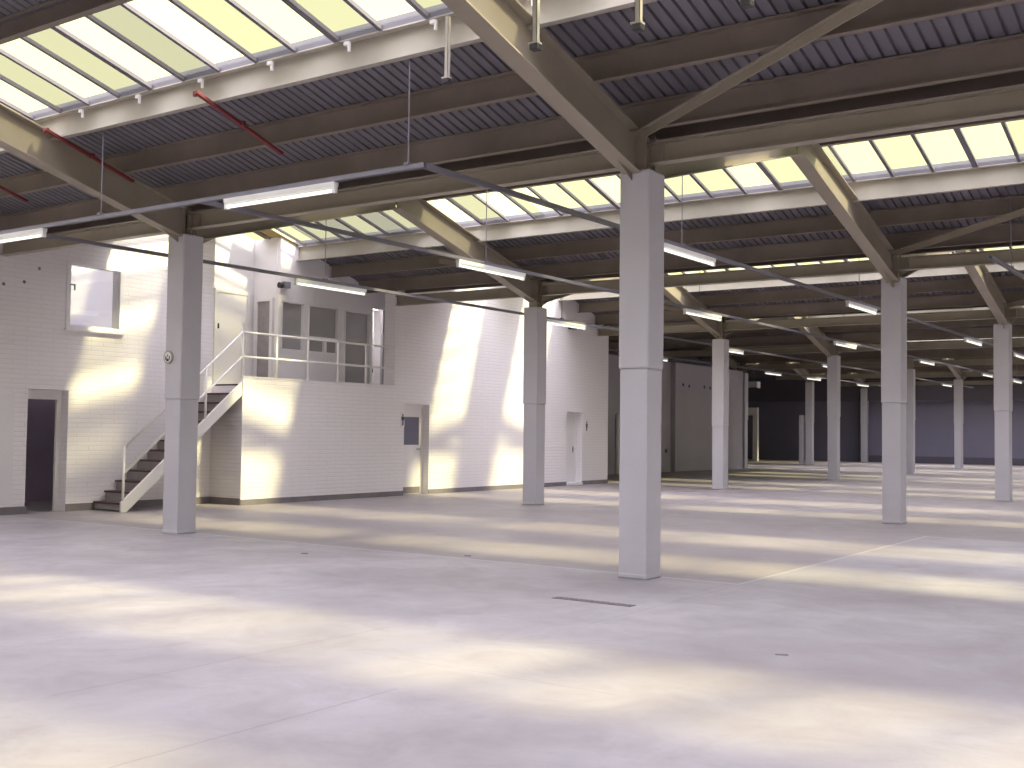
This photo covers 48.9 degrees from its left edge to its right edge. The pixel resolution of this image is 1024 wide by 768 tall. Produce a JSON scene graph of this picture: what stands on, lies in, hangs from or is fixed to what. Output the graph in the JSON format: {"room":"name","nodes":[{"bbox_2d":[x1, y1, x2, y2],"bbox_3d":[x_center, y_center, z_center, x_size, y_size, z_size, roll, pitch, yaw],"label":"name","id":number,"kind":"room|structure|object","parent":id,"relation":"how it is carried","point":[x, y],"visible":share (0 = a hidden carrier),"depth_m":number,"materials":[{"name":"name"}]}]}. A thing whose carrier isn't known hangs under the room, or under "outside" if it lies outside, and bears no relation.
{"room":"warehouse","nodes":[
{"label":"warehouse","id":0,"kind":"room"},
{"bbox_2d":[0,385,14,506],"bbox_3d":[-9.499,0.890,14.846,0.040,1.990,6.250,-1,-3,35],"label":"wall pier","id":1,"kind":"object","parent":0,"point":[7,398],"visible":1,"depth_m":17.31,"materials":[{"name":"white paint"}]},
{"bbox_2d":[0,0,49,17],"bbox_3d":[-3.672,-3.795,9.888,33.700,0.222,0.700,-1,-3,35],"label":"ceiling","id":2,"kind":"structure","parent":0,"point":[7,7],"depth_m":10.97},
{"bbox_2d":[25,399,54,501],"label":"door","id":3,"kind":"structure","parent":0,"point":[41,412],"depth_m":20.59,"materials":[{"name":"paint"}]},
{"bbox_2d":[70,266,112,327],"bbox_3d":[-7.910,-1.806,19.414,2.000,3.200,4.930,-1,-3,35],"label":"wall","id":4,"kind":"structure","parent":0,"point":[91,301],"depth_m":21.06,"materials":[{"name":"white paint"}]},
{"bbox_2d":[0,234,214,510],"bbox_3d":[-11.517,-1.060,12.252,0.250,5.619,20.730,-1,-3,35],"label":"wall","id":5,"kind":"structure","parent":0,"point":[112,387],"depth_m":18.64,"materials":[{"name":"white paint"}]},
{"bbox_2d":[28,389,61,510],"bbox_3d":[-7.824,1.072,18.208,0.681,1.950,0.710,-1,-3,35],"label":"door frame","id":6,"kind":"structure","parent":5,"relation":"in","point":[56,395],"depth_m":18.26,"materials":[{"name":"white paint"}]},
{"bbox_2d":[64,260,125,334],"bbox_3d":[-6.916,-1.415,18.670,0.170,1.140,1.120,-1,-3,35],"label":"window","id":7,"kind":"structure","parent":5,"relation":"in","point":[119,296],"depth_m":18.72,"materials":[{"name":"white paint"}]},
{"bbox_2d":[65,497,208,510],"bbox_3d":[-6.355,2.054,19.354,0.012,0.120,2.930,-1,-3,35],"label":"baseboard","id":8,"kind":"structure","parent":5,"relation":"attached to","point":[199,500],"depth_m":19.31,"materials":[{"name":"grey paint"}]},
{"bbox_2d":[209,386,231,497],"bbox_3d":[-5.318,1.109,20.631,0.780,2.140,0.270,-1,-3,35],"label":"wall","id":9,"kind":"structure","parent":0,"point":[221,429],"depth_m":20.43,"materials":[{"name":"white paint"}]},
{"bbox_2d":[212,234,254,375],"bbox_3d":[-5.764,-1.553,21.962,0.200,3.679,1.720,-1,-3,35],"label":"wall","id":10,"kind":"structure","parent":0,"point":[239,249],"depth_m":22.29,"materials":[{"name":"white paint"}]},
{"bbox_2d":[212,288,249,384],"bbox_3d":[-5.498,-0.873,22.108,0.050,1.940,0.880,-1,-3,35],"label":"door","id":11,"kind":"structure","parent":10,"relation":"in","point":[231,307],"depth_m":22.08,"materials":[{"name":"white paint"}]},
{"bbox_2d":[252,237,277,375],"bbox_3d":[-4.965,-1.386,22.537,0.849,3.014,0.150,-1,-3,35],"label":"wall","id":12,"kind":"structure","parent":0,"point":[266,250],"depth_m":22.45,"materials":[{"name":"white paint"}]},
{"bbox_2d":[253,298,273,377],"bbox_3d":[-4.935,-0.790,22.363,0.520,1.810,0.050,-1,-3,35],"label":"door","id":13,"kind":"structure","parent":12,"relation":"in","point":[263,308],"depth_m":22.37,"materials":[{"name":"white paint"}]},
{"bbox_2d":[273,295,280,377],"bbox_3d":[-4.620,-0.820,22.151,0.100,1.860,0.060,-1,-3,35],"label":"trim","id":14,"kind":"structure","parent":12,"relation":"attached to","point":[277,297],"depth_m":22.13,"materials":[{"name":"white paint"}]},
{"bbox_2d":[277,237,384,383],"bbox_3d":[-3.457,-1.309,23.866,0.100,3.009,4.040,-1,-3,35],"label":"wall partition","id":15,"kind":"structure","parent":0,"point":[288,253],"depth_m":22.97,"materials":[{"name":"white paint"}]},
{"bbox_2d":[281,301,304,351],"bbox_3d":[-4.410,-1.149,22.491,0.125,0.970,0.630,-1,-3,35],"label":"window","id":16,"kind":"structure","parent":15,"relation":"in","point":[292,313],"depth_m":22.55,"materials":[{"name":"glass"}]},
{"bbox_2d":[308,304,338,354],"bbox_3d":[-3.915,-1.113,23.200,0.125,0.970,0.880,-1,-3,35],"label":"window","id":17,"kind":"structure","parent":15,"relation":"in","point":[323,321],"depth_m":23.23,"materials":[{"name":"glass"}]},
{"bbox_2d":[343,310,370,383],"bbox_3d":[-3.336,-0.721,24.021,0.125,1.630,0.800,-1,-3,35],"label":"door","id":18,"kind":"structure","parent":15,"relation":"in","point":[357,329],"depth_m":24.09,"materials":[{"name":"white paint"}]},
{"bbox_2d":[380,310,384,384],"bbox_3d":[-2.720,-0.680,24.926,0.060,1.860,0.510,-1,-3,35],"label":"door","id":19,"kind":"structure","parent":15,"relation":"in","point":[382,311],"depth_m":24.73,"materials":[{"name":"white wood"}]},
{"bbox_2d":[373,310,380,383],"bbox_3d":[-4.613,-0.787,24.732,2.700,2.010,4.100,-1,-3,35],"label":"wall","id":20,"kind":"structure","parent":0,"point":[377,313],"depth_m":26.07,"materials":[{"name":"white paint"}]},
{"bbox_2d":[229,286,608,499],"bbox_3d":[-1.208,-0.372,25.619,0.300,5.619,13.020,-1,-3,35],"label":"wall","id":21,"kind":"structure","parent":0,"point":[464,365],"depth_m":24.71,"materials":[{"name":"white paint"}]},
{"bbox_2d":[240,491,402,504],"bbox_3d":[-3.564,2.205,21.903,0.012,0.100,4.450,-1,-3,35],"label":"baseboard","id":22,"kind":"structure","parent":21,"relation":"attached to","point":[390,493],"depth_m":21.67,"materials":[{"name":"grey paint"}]},
{"bbox_2d":[403,404,422,493],"bbox_3d":[-2.194,1.403,24.215,0.099,1.930,0.840,-1,-3,35],"label":"door","id":23,"kind":"structure","parent":21,"relation":"in","point":[413,420],"depth_m":24.31,"materials":[{"name":"white paint"}]},
{"bbox_2d":[428,482,566,493],"bbox_3d":[-0.205,2.449,26.717,0.012,0.100,5.620,-1,-3,35],"label":"baseboard","id":24,"kind":"structure","parent":21,"relation":"attached to","point":[516,486],"depth_m":26.07,"materials":[{"name":"grey paint"}]},
{"bbox_2d":[566,412,576,482],"bbox_3d":[1.473,1.685,29.477,0.090,1.900,0.760,-1,-3,35],"label":"door","id":25,"kind":"structure","parent":21,"relation":"in","point":[571,416],"depth_m":29.60,"materials":[{"name":"white paint"}]},
{"bbox_2d":[0,459,1023,767],"bbox_3d":[7.979,2.739,26.447,34.700,0.300,67.600,-1,-3,35],"label":"floor","id":26,"kind":"structure","parent":0,"point":[125,642],"depth_m":7.70,"materials":[{"name":"concrete"}]},
{"bbox_2d":[93,382,241,512],"bbox_3d":[-5.806,1.025,19.454,0.808,2.198,2.716,-1,-3,35],"label":"staircase","id":27,"kind":"structure","parent":26,"relation":"on","point":[150,470],"depth_m":19.03,"materials":[{"name":"grey paint"}]},
{"bbox_2d":[162,208,202,533],"bbox_3d":[-4.322,-0.194,14.797,0.326,4.280,0.326,-1,-3,35],"label":"square column","id":28,"kind":"structure","parent":26,"relation":"on","point":[185,256],"depth_m":14.67,"materials":[{"name":"white paint"}]},
{"bbox_2d":[0,103,195,241],"bbox_3d":[-5.421,-2.670,13.210,0.190,1.625,4.235,-1,-3,35],"label":"rafter","id":29,"kind":"object","parent":28,"relation":"attached to","point":[20,136],"visible":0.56,"depth_m":13.58,"materials":[{"name":"grey metal"}]},
{"bbox_2d":[186,202,399,242],"bbox_3d":[-3.098,-2.502,16.539,0.190,1.625,4.235,-1,-3,35],"label":"rafter","id":30,"kind":"object","parent":28,"relation":"attached to","point":[208,234],"visible":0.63,"depth_m":16.11,"materials":[{"name":"grey metal"}]},
{"bbox_2d":[22,71,1023,236],"bbox_3d":[2.366,-2.553,10.518,24.550,0.270,0.085,-1,-3,35],"label":"roof purlin","id":31,"kind":"structure","parent":30,"relation":"attached to","point":[1014,79],"depth_m":10.77,"materials":[{"name":"brown paint"}]},
{"bbox_2d":[121,331,393,500],"bbox_3d":[-4.383,0.639,20.850,0.055,3.121,6.561,-1,-3,35],"label":"gallery railing","id":32,"kind":"object","parent":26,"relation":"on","point":[242,357],"visible":0.93,"depth_m":20.31,"materials":[{"name":"metal"}]},
{"bbox_2d":[522,280,546,504],"bbox_3d":[0.432,0.145,21.470,0.326,4.280,0.326,-1,-3,35],"label":"square column","id":33,"kind":"structure","parent":26,"relation":"on","point":[535,316],"depth_m":21.34,"materials":[{"name":"white paint"}]},
{"bbox_2d":[393,198,540,304],"bbox_3d":[-0.676,-2.326,20.010,0.190,1.625,4.235,-1,-3,35],"label":"rafter","id":34,"kind":"object","parent":33,"relation":"on","point":[419,212],"visible":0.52,"depth_m":19.59,"materials":[{"name":"grey metal"}]},
{"bbox_2d":[356,222,1023,292],"bbox_3d":[6.819,-2.227,16.987,24.650,0.270,0.085,-1,-3,35],"label":"roof purlin","id":35,"kind":"structure","parent":34,"relation":"attached to","point":[997,233],"depth_m":19.02,"materials":[{"name":"brown paint"}]},
{"bbox_2d":[537,277,619,305],"bbox_3d":[1.647,-2.158,23.340,0.190,1.625,4.235,-1,-3,35],"label":"rafter","id":36,"kind":"object","parent":33,"relation":"on","point":[546,299],"visible":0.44,"depth_m":22.19,"materials":[{"name":"grey metal"}]},
{"bbox_2d":[395,248,1023,305],"bbox_3d":[7.322,-1.904,16.888,23.720,0.200,0.130,-1,-3,35],"label":"beam","id":37,"kind":"structure","parent":33,"relation":"on","point":[979,258],"depth_m":19.01,"materials":[{"name":"grey metal"}]},
{"bbox_2d":[790,143,897,286],"bbox_3d":[4.853,-2.419,16.157,0.190,1.625,4.235,-1,-3,35],"label":"rafter","id":38,"kind":"object","parent":37,"relation":"on","point":[815,164],"visible":0.83,"depth_m":16.00,"materials":[{"name":"grey metal"}]},
{"bbox_2d":[329,195,1023,277],"bbox_3d":[6.347,-2.499,16.317,24.650,0.250,0.085,-1,-3,35],"label":"roof purlin","id":39,"kind":"structure","parent":38,"relation":"attached to","point":[989,207],"depth_m":18.19,"materials":[{"name":"brown paint"}]},
{"bbox_2d":[988,198,1023,278],"bbox_3d":[7.990,-2.022,17.221,0.060,1.025,6.100,-1,-3,35],"label":"light trunking","id":40,"kind":"object","parent":39,"relation":"hanging from","point":[996,260],"visible":1,"depth_m":15.74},
{"bbox_2d":[894,208,1023,255],"bbox_3d":[7.012,-2.357,15.755,0.090,0.597,4.237,2,-3,-29],"label":"diagonal brace","id":41,"kind":"object","parent":38,"relation":"attached to","point":[1018,213],"visible":1,"depth_m":16.49,"materials":[{"name":"grey metal"}]},
{"bbox_2d":[618,135,664,579],"bbox_3d":[1.247,-0.289,10.879,0.326,4.280,0.326,-1,-3,35],"label":"square column","id":42,"kind":"structure","parent":26,"relation":"on","point":[641,286],"depth_m":10.75,"materials":[{"name":"white paint"}]},
{"bbox_2d":[0,86,1023,255],"bbox_3d":[2.236,-2.242,10.325,24.550,0.200,0.130,-1,-3,35],"label":"beam","id":43,"kind":"structure","parent":42,"relation":"on","point":[1006,102],"depth_m":11.19,"materials":[{"name":"grey metal"}]},
{"bbox_2d":[441,0,651,179],"bbox_3d":[0.108,-2.763,9.356,0.190,1.625,4.235,-1,-3,35],"label":"rafter","id":44,"kind":"object","parent":42,"relation":"attached to","point":[551,72],"visible":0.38,"depth_m":9.71,"materials":[{"name":"grey metal"}]},
{"bbox_2d":[0,33,1023,230],"bbox_3d":[2.114,-2.571,10.158,24.550,0.270,0.085,-1,-3,35],"label":"roof purlin","id":45,"kind":"structure","parent":44,"relation":"attached to","point":[1001,55],"depth_m":10.72,"materials":[{"name":"brown paint"}]},
{"bbox_2d":[0,0,1023,198],"bbox_3d":[1.643,-2.844,9.488,24.550,0.250,0.085,-1,-3,35],"label":"roof purlin","id":46,"kind":"structure","parent":44,"relation":"attached to","point":[767,33],"depth_m":10.65,"materials":[{"name":"brown paint"}]},
{"bbox_2d":[637,0,882,139],"bbox_3d":[2.266,-2.701,8.954,0.090,0.597,4.237,2,-3,-29],"label":"diagonal brace","id":47,"kind":"object","parent":44,"relation":"attached to","point":[857,7],"visible":1,"depth_m":9.28,"materials":[{"name":"grey metal"}]},
{"bbox_2d":[647,138,803,178],"bbox_3d":[2.431,-2.595,12.686,0.190,1.625,4.235,-1,-3,35],"label":"rafter","id":48,"kind":"object","parent":42,"relation":"attached to","point":[673,170],"visible":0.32,"depth_m":12.45,"materials":[{"name":"grey metal"}]},
{"bbox_2d":[712,319,728,488],"bbox_3d":[5.243,0.493,28.347,0.326,4.280,0.326,-1,-3,35],"label":"square column","id":49,"kind":"structure","parent":26,"relation":"on","point":[720,345],"depth_m":28.22,"materials":[{"name":"white paint"}]},
{"bbox_2d":[664,273,720,337],"bbox_3d":[4.070,-1.982,26.811,0.190,1.625,4.235,-1,-3,35],"label":"rafter","id":50,"kind":"object","parent":49,"relation":"on","point":[677,295],"visible":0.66,"depth_m":27.13,"materials":[{"name":"grey metal"}]},
{"bbox_2d":[740,363,747,467],"bbox_3d":[9.385,1.276,45.799,0.326,4.280,0.326,-1,-3,35],"label":"square column","id":51,"kind":"structure","parent":26,"relation":"on","point":[745,375],"depth_m":45.65,"materials":[{"name":"white paint"}]},
{"bbox_2d":[703,348,739,370],"bbox_3d":[8.031,-1.201,44.267,0.190,1.625,4.235,-1,-3,35],"label":"rafter","id":52,"kind":"object","parent":51,"relation":"attached to","point":[732,361],"visible":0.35,"depth_m":45.42,"materials":[{"name":"grey metal"}]},
{"bbox_2d":[697,348,1023,362],"bbox_3d":[19.435,-1.167,38.519,28.600,0.270,0.085,-1,-3,35],"label":"roof purlin","id":53,"kind":"structure","parent":52,"relation":"attached to","point":[959,352],"depth_m":42.77,"materials":[{"name":"brown paint"}]},
{"bbox_2d":[737,358,1023,369],"bbox_3d":[19.556,-0.838,38.686,28.600,0.200,0.130,-1,-3,35],"label":"beam","id":54,"kind":"structure","parent":51,"relation":"on","point":[1014,360],"depth_m":42.93,"materials":[{"name":"grey metal"}]},
{"bbox_2d":[799,415,804,464],"bbox_3d":[13.544,2.606,52.653,0.170,2.300,0.300,-1,-3,35],"label":"board","id":55,"kind":"object","parent":26,"relation":"on","point":[801,417],"visible":1,"depth_m":52.56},
{"bbox_2d":[805,373,813,464],"bbox_3d":[13.909,1.619,52.632,0.326,4.280,0.326,-1,-3,35],"label":"square column","id":56,"kind":"structure","parent":26,"relation":"on","point":[809,387],"depth_m":52.49,"materials":[{"name":"white paint"}]},
{"bbox_2d":[785,362,811,382],"bbox_3d":[12.777,-0.857,51.067,0.190,1.625,4.235,-1,-3,35],"label":"rafter","id":57,"kind":"object","parent":56,"relation":"attached to","point":[798,371],"visible":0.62,"depth_m":51.92,"materials":[{"name":"grey metal"}]},
{"bbox_2d":[768,356,1020,363],"bbox_3d":[23.709,-1.096,44.650,28.600,0.250,0.085,-1,-3,35],"label":"roof purlin","id":58,"kind":"structure","parent":57,"relation":"attached to","point":[1012,356],"depth_m":49.97,"materials":[{"name":"brown paint"}]},
{"bbox_2d":[775,364,1023,373],"bbox_3d":[24.180,-0.823,45.320,28.600,0.270,0.085,-1,-3,35],"label":"roof purlin","id":59,"kind":"structure","parent":57,"relation":"attached to","point":[1019,366],"depth_m":49.66,"materials":[{"name":"brown paint"}]},
{"bbox_2d":[776,371,1023,379],"bbox_3d":[24.302,-0.494,45.487,28.600,0.200,0.130,-1,-3,35],"label":"beam","id":60,"kind":"structure","parent":56,"relation":"on","point":[1019,373],"depth_m":49.95,"materials":[{"name":"grey metal"}]},
{"bbox_2d":[827,342,840,479],"bbox_3d":[10.029,0.836,35.120,0.326,4.280,0.326,-1,-3,35],"label":"square column","id":61,"kind":"structure","parent":26,"relation":"on","point":[834,361],"depth_m":34.99,"materials":[{"name":"white paint"}]},
{"bbox_2d":[787,316,831,356],"bbox_3d":[8.815,-1.638,33.612,0.190,1.625,4.235,-1,-3,35],"label":"rafter","id":62,"kind":"object","parent":61,"relation":"attached to","point":[823,344],"visible":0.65,"depth_m":34.28,"materials":[{"name":"grey metal"}]},
{"bbox_2d":[608,339,1023,356],"bbox_3d":[14.811,-1.182,31.885,28.600,0.200,0.130,-1,-3,35],"label":"beam","id":63,"kind":"structure","parent":61,"relation":"on","point":[1015,342],"depth_m":35.09,"materials":[{"name":"grey metal"}]},
{"bbox_3d":[14.344,-1.731,29.759,0.190,1.625,4.235,-1,-3,35],"label":"rafter","id":64,"kind":"object","parent":63,"relation":"attached to","visible":0},
{"bbox_2d":[609,326,1023,349],"bbox_3d":[14.689,-1.511,31.718,28.600,0.270,0.085,-1,-3,35],"label":"roof purlin","id":65,"kind":"structure","parent":64,"relation":"attached to","point":[983,331],"depth_m":34.91,"materials":[{"name":"brown paint"}]},
{"bbox_2d":[609,318,1023,340],"bbox_3d":[14.218,-1.784,31.048,28.600,0.250,0.085,-1,-3,35],"label":"roof purlin","id":66,"kind":"structure","parent":64,"relation":"attached to","point":[982,322],"depth_m":34.01,"materials":[{"name":"brown paint"}]},
{"bbox_3d":[16.667,-1.563,33.088,0.190,1.625,4.235,-1,-3,35],"label":"rafter","id":67,"kind":"object","parent":63,"relation":"attached to","visible":0},
{"bbox_2d":[663,336,1023,348],"bbox_3d":[14.941,-1.493,32.079,28.600,0.270,0.085,-1,-3,35],"label":"roof purlin","id":68,"kind":"structure","parent":67,"relation":"attached to","point":[1012,336],"depth_m":35.95,"materials":[{"name":"brown paint"}]},
{"bbox_3d":[15.959,-1.896,33.549,28.600,0.290,0.085,-1,-3,35],"label":"rail","id":69,"kind":"object","parent":67,"relation":"attached to","visible":0},
{"bbox_2d":[35,220,973,387],"bbox_3d":[8.011,-1.578,33.734,0.071,1.738,48.980,-1,-3,35],"label":"light trunking","id":70,"kind":"object","parent":69,"relation":"hanging from","point":[51,236],"depth_m":18.42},
{"bbox_2d":[861,380,867,461],"bbox_3d":[18.540,1.954,59.269,0.326,4.280,0.326,-1,-3,35],"label":"square column","id":71,"kind":"structure","parent":26,"relation":"on","point":[864,391],"depth_m":59.13,"materials":[{"name":"white paint"}]},
{"bbox_2d":[840,380,1023,385],"bbox_3d":[28.847,-0.165,52.001,28.600,0.200,0.130,-1,-3,35],"label":"beam","id":72,"kind":"structure","parent":71,"relation":"on","point":[982,382],"depth_m":57.08,"materials":[{"name":"grey metal"}]},
{"bbox_2d":[881,255,906,523],"bbox_3d":[6.087,0.068,17.955,0.326,4.280,0.326,-1,-3,35],"label":"square column","id":73,"kind":"structure","parent":26,"relation":"on","point":[893,300],"depth_m":17.82,"materials":[{"name":"white paint"}]},
{"bbox_2d":[891,251,952,287],"bbox_3d":[7.176,-2.251,19.487,0.190,1.625,4.235,-1,-3,35],"label":"rafter","id":74,"kind":"object","parent":73,"relation":"on","point":[904,274],"visible":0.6,"depth_m":18.48,"materials":[{"name":"grey metal"}]},
{"bbox_2d":[405,241,1023,292],"bbox_3d":[7.452,-2.215,17.082,23.720,0.270,0.085,-1,-3,35],"label":"roof purlin","id":75,"kind":"structure","parent":74,"relation":"attached to","point":[1017,243],"depth_m":19.23,"materials":[{"name":"brown paint"}]},
{"bbox_2d":[906,358,914,473],"bbox_3d":[14.726,1.171,41.711,0.326,4.280,0.326,-1,-3,35],"label":"square column","id":76,"kind":"structure","parent":26,"relation":"on","point":[910,405],"depth_m":41.56,"materials":[{"name":"white paint"}]},
{"bbox_2d":[954,378,962,468],"bbox_3d":[19.356,1.527,48.836,0.326,4.280,0.326,-1,-3,35],"label":"square column","id":77,"kind":"structure","parent":26,"relation":"on","point":[958,384],"depth_m":48.70,"materials":[{"name":"white paint"}]},
{"bbox_2d":[941,358,962,380],"bbox_3d":[18.306,-0.950,47.214,0.190,1.625,4.235,-1,-3,35],"label":"rafter","id":78,"kind":"object","parent":77,"relation":"attached to","point":[956,371],"visible":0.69,"depth_m":48.19,"materials":[{"name":"grey metal"}]},
{"bbox_3d":[23.174,-1.373,43.890,28.600,0.290,0.085,-1,-3,35],"label":"rail","id":79,"kind":"object","parent":78,"relation":"attached to","visible":0},
{"bbox_2d":[198,190,1023,381],"bbox_3d":[10.767,-1.590,31.811,0.071,1.669,48.980,-1,-3,35],"label":"light trunking","id":80,"kind":"object","parent":79,"relation":"hanging from","point":[213,204],"depth_m":16.13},
{"bbox_2d":[993,322,1012,500],"bbox_3d":[10.739,0.406,24.639,0.326,4.280,0.326,-1,-3,35],"label":"square column","id":81,"kind":"structure","parent":26,"relation":"on","point":[1002,337],"depth_m":24.50,"materials":[{"name":"white paint"}]},
{"bbox_2d":[597,308,1023,335],"bbox_3d":[12.067,-1.560,23.689,23.720,0.200,0.130,-1,-3,35],"label":"beam","id":82,"kind":"structure","parent":81,"relation":"on","point":[1013,312],"depth_m":26.75,"materials":[{"name":"grey metal"}]},
{"bbox_2d":[955,249,1009,327],"bbox_3d":[9.599,-2.075,22.958,0.190,1.625,4.235,-1,-3,35],"label":"rafter","id":83,"kind":"object","parent":81,"relation":"attached to","point":[985,283],"visible":0.7,"depth_m":23.36,"materials":[{"name":"grey metal"}]},
{"bbox_2d":[577,275,1023,312],"bbox_3d":[11.474,-2.161,22.852,23.720,0.250,0.085,-1,-3,35],"label":"roof purlin","id":84,"kind":"structure","parent":83,"relation":"attached to","point":[1010,281],"depth_m":25.90,"materials":[{"name":"brown paint"}]},
{"bbox_2d":[595,290,1023,324],"bbox_3d":[11.945,-1.889,23.522,23.720,0.270,0.085,-1,-3,35],"label":"roof purlin","id":85,"kind":"structure","parent":83,"relation":"attached to","point":[969,299],"depth_m":26.75,"materials":[{"name":"brown paint"}]},
{"bbox_2d":[1004,305,1023,323],"bbox_3d":[11.922,-1.907,26.288,0.190,1.625,4.235,-1,-3,35],"label":"rafter","id":86,"kind":"object","parent":81,"relation":"on","point":[1011,320],"visible":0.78,"depth_m":25.09,"materials":[{"name":"grey metal"}]},
{"bbox_2d":[603,304,1023,325],"bbox_3d":[12.197,-1.871,23.883,23.720,0.270,0.085,-1,-3,35],"label":"roof purlin","id":87,"kind":"structure","parent":86,"relation":"attached to","point":[979,306],"depth_m":27.10,"materials":[{"name":"brown paint"}]},
{"bbox_3d":[11.213,-2.240,26.748,28.600,0.290,0.085,-1,-3,35],"label":"rail","id":88,"kind":"object","parent":86,"relation":"attached to","visible":0},
{"bbox_2d":[422,163,1023,358],"bbox_3d":[10.647,-1.831,26.415,0.071,1.696,39.980,-1,-3,35],"label":"light trunking","id":89,"kind":"object","parent":88,"relation":"hanging from","point":[430,167],"depth_m":14.31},
{"bbox_2d":[0,0,1023,214],"bbox_3d":[-2.083,-2.911,12.146,33.700,0.583,2.010,-1,-3,35],"label":"ceiling","id":90,"kind":"structure","parent":0,"point":[663,19],"depth_m":10.94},
{"bbox_2d":[0,0,660,153],"bbox_3d":[-3.065,-3.337,10.747,33.700,0.787,1.565,-1,-3,35],"label":"window","id":91,"kind":"structure","parent":90,"relation":"attached to","point":[337,20],"depth_m":11.05,"materials":[{"name":"clear glass"}]},
{"bbox_2d":[43,128,134,181],"bbox_3d":[-5.018,-2.720,13.440,0.102,0.386,1.282,-1,-3,33],"label":"rod","id":92,"kind":"object","parent":91,"relation":"hanging from","point":[45,130],"visible":1,"depth_m":13.39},
{"bbox_2d":[0,61,426,242],"bbox_3d":[-4.855,-2.294,12.859,9.980,1.100,0.071,-1,-3,35],"label":"light trunking","id":93,"kind":"object","parent":91,"relation":"hanging from","point":[407,166],"depth_m":11.23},
{"bbox_2d":[193,90,283,154],"bbox_3d":[-2.869,-2.756,11.942,0.102,0.386,1.282,-1,-3,33],"label":"rod","id":94,"kind":"object","parent":91,"relation":"hanging from","point":[242,124],"visible":1,"depth_m":11.89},
{"bbox_2d":[441,16,451,84],"bbox_3d":[-0.562,-2.880,9.722,0.077,0.585,0.060,-1,-3,35],"label":"hanging dropper","id":95,"kind":"object","parent":91,"relation":"hanging from","point":[446,79],"visible":1,"depth_m":9.71,"materials":[{"name":"metal"}]},
{"bbox_2d":[528,0,541,51],"bbox_3d":[0.161,-2.820,7.591,0.077,1.165,0.060,-1,-3,35],"label":"hanging dropper","id":96,"kind":"object","parent":91,"relation":"hanging from","point":[535,45],"visible":1,"depth_m":7.56,"materials":[{"name":"metal"}]},
{"bbox_2d":[630,0,644,32],"bbox_3d":[0.801,-2.821,7.145,0.077,1.185,0.060,-1,-3,35],"label":"hanging dropper","id":97,"kind":"object","parent":91,"relation":"hanging from","point":[638,25],"visible":1,"depth_m":7.10,"materials":[{"name":"metal"}]},
{"bbox_2d":[607,354,673,474],"bbox_3d":[4.495,1.107,39.242,0.400,3.948,15.950,-1,-3,35],"label":"wall","id":98,"kind":"structure","parent":0,"point":[613,360],"depth_m":37.57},
{"bbox_2d":[320,184,1023,280],"bbox_3d":[2.662,-2.567,18.947,33.700,0.583,2.010,-1,-3,35],"label":"ceiling","id":99,"kind":"structure","parent":0,"point":[1014,190],"depth_m":18.42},
{"bbox_2d":[243,115,1023,260],"bbox_3d":[1.680,-2.993,17.548,33.700,0.786,1.565,-1,-3,35],"label":"window","id":100,"kind":"structure","parent":99,"relation":"attached to","point":[901,155],"depth_m":17.21,"materials":[{"name":"clear glass"}]},
{"bbox_2d":[670,363,742,471],"bbox_3d":[7.549,1.316,43.111,0.180,3.930,6.100,-1,-3,35],"label":"wall","id":101,"kind":"structure","parent":0,"point":[691,408],"depth_m":42.10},
{"bbox_2d":[575,270,1023,314],"bbox_3d":[7.408,-2.223,25.747,33.700,0.583,2.010,-1,-3,35],"label":"ceiling","id":102,"kind":"structure","parent":0,"point":[1006,273],"depth_m":26.17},
{"bbox_2d":[558,246,1023,300],"bbox_3d":[6.438,-2.648,24.366,33.700,0.786,1.523,-1,-3,35],"label":"window","id":103,"kind":"structure","parent":102,"relation":"attached to","point":[1013,247],"depth_m":24.98,"materials":[{"name":"clear glass"}]},
{"bbox_2d":[609,338,1023,359],"bbox_3d":[16.899,-1.535,39.349,33.700,0.583,2.010,-1,-3,35],"label":"ceiling","id":104,"kind":"structure","parent":0,"point":[1012,338],"depth_m":43.54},
{"bbox_2d":[609,324,1023,341],"bbox_3d":[12.153,-1.879,32.548,33.700,0.583,2.010,-1,-3,35],"label":"ceiling beam","id":105,"kind":"structure","parent":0,"point":[1014,324],"depth_m":34.84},
{"bbox_2d":[609,307,988,327],"bbox_3d":[13.683,-2.061,30.288,28.600,0.290,0.085,-1,-3,35],"label":"roof purlin","id":106,"kind":"object","parent":105,"relation":"attached to","point":[983,308],"visible":0.02,"depth_m":32.93,"materials":[{"name":"metal"}]},
{"bbox_2d":[748,400,1023,461],"bbox_3d":[27.011,1.680,54.044,34.000,4.600,0.300,-1,-3,35],"label":"wall","id":107,"kind":"structure","parent":0,"point":[934,420],"depth_m":59.41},
{"bbox_2d":[748,376,1023,401],"bbox_3d":[26.953,0.115,53.736,33.700,1.300,0.400,-1,-3,35],"label":"trim","id":108,"kind":"structure","parent":107,"relation":"attached to","point":[771,389],"depth_m":59.54,"materials":[{"name":"metal"}]},
{"bbox_2d":[868,455,1023,465],"bbox_3d":[29.679,3.749,51.876,27.200,0.350,0.030,-1,-3,35],"label":"baseboard","id":109,"kind":"structure","parent":107,"relation":"attached to","point":[871,458],"depth_m":57.08,"materials":[{"name":"paint"}]},
{"bbox_3d":[18.048,-1.452,40.996,33.700,0.583,2.010,-1,-3,35],"label":"ceiling","id":110,"kind":"structure","parent":0,"visible":0},
{"bbox_2d":[609,346,880,385],"bbox_3d":[10.959,-1.200,43.849,0.071,1.903,29.000,-1,-3,35],"label":"light trunking","id":111,"kind":"object","parent":110,"relation":"hanging from","point":[771,370],"depth_m":41.97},
{"bbox_3d":[-5.931,0.017,36.290,0.300,5.619,66.600,-1,-3,35],"label":"wall","id":112,"kind":"structure","parent":0,"visible":0},
{"bbox_2d":[748,408,758,460],"bbox_3d":[11.483,2.602,58.546,2.750,2.750,0.200,-1,-3,35],"label":"door frame","id":113,"kind":"structure","parent":112,"relation":"in","point":[751,411],"depth_m":57.76,"materials":[{"name":"white paint"}]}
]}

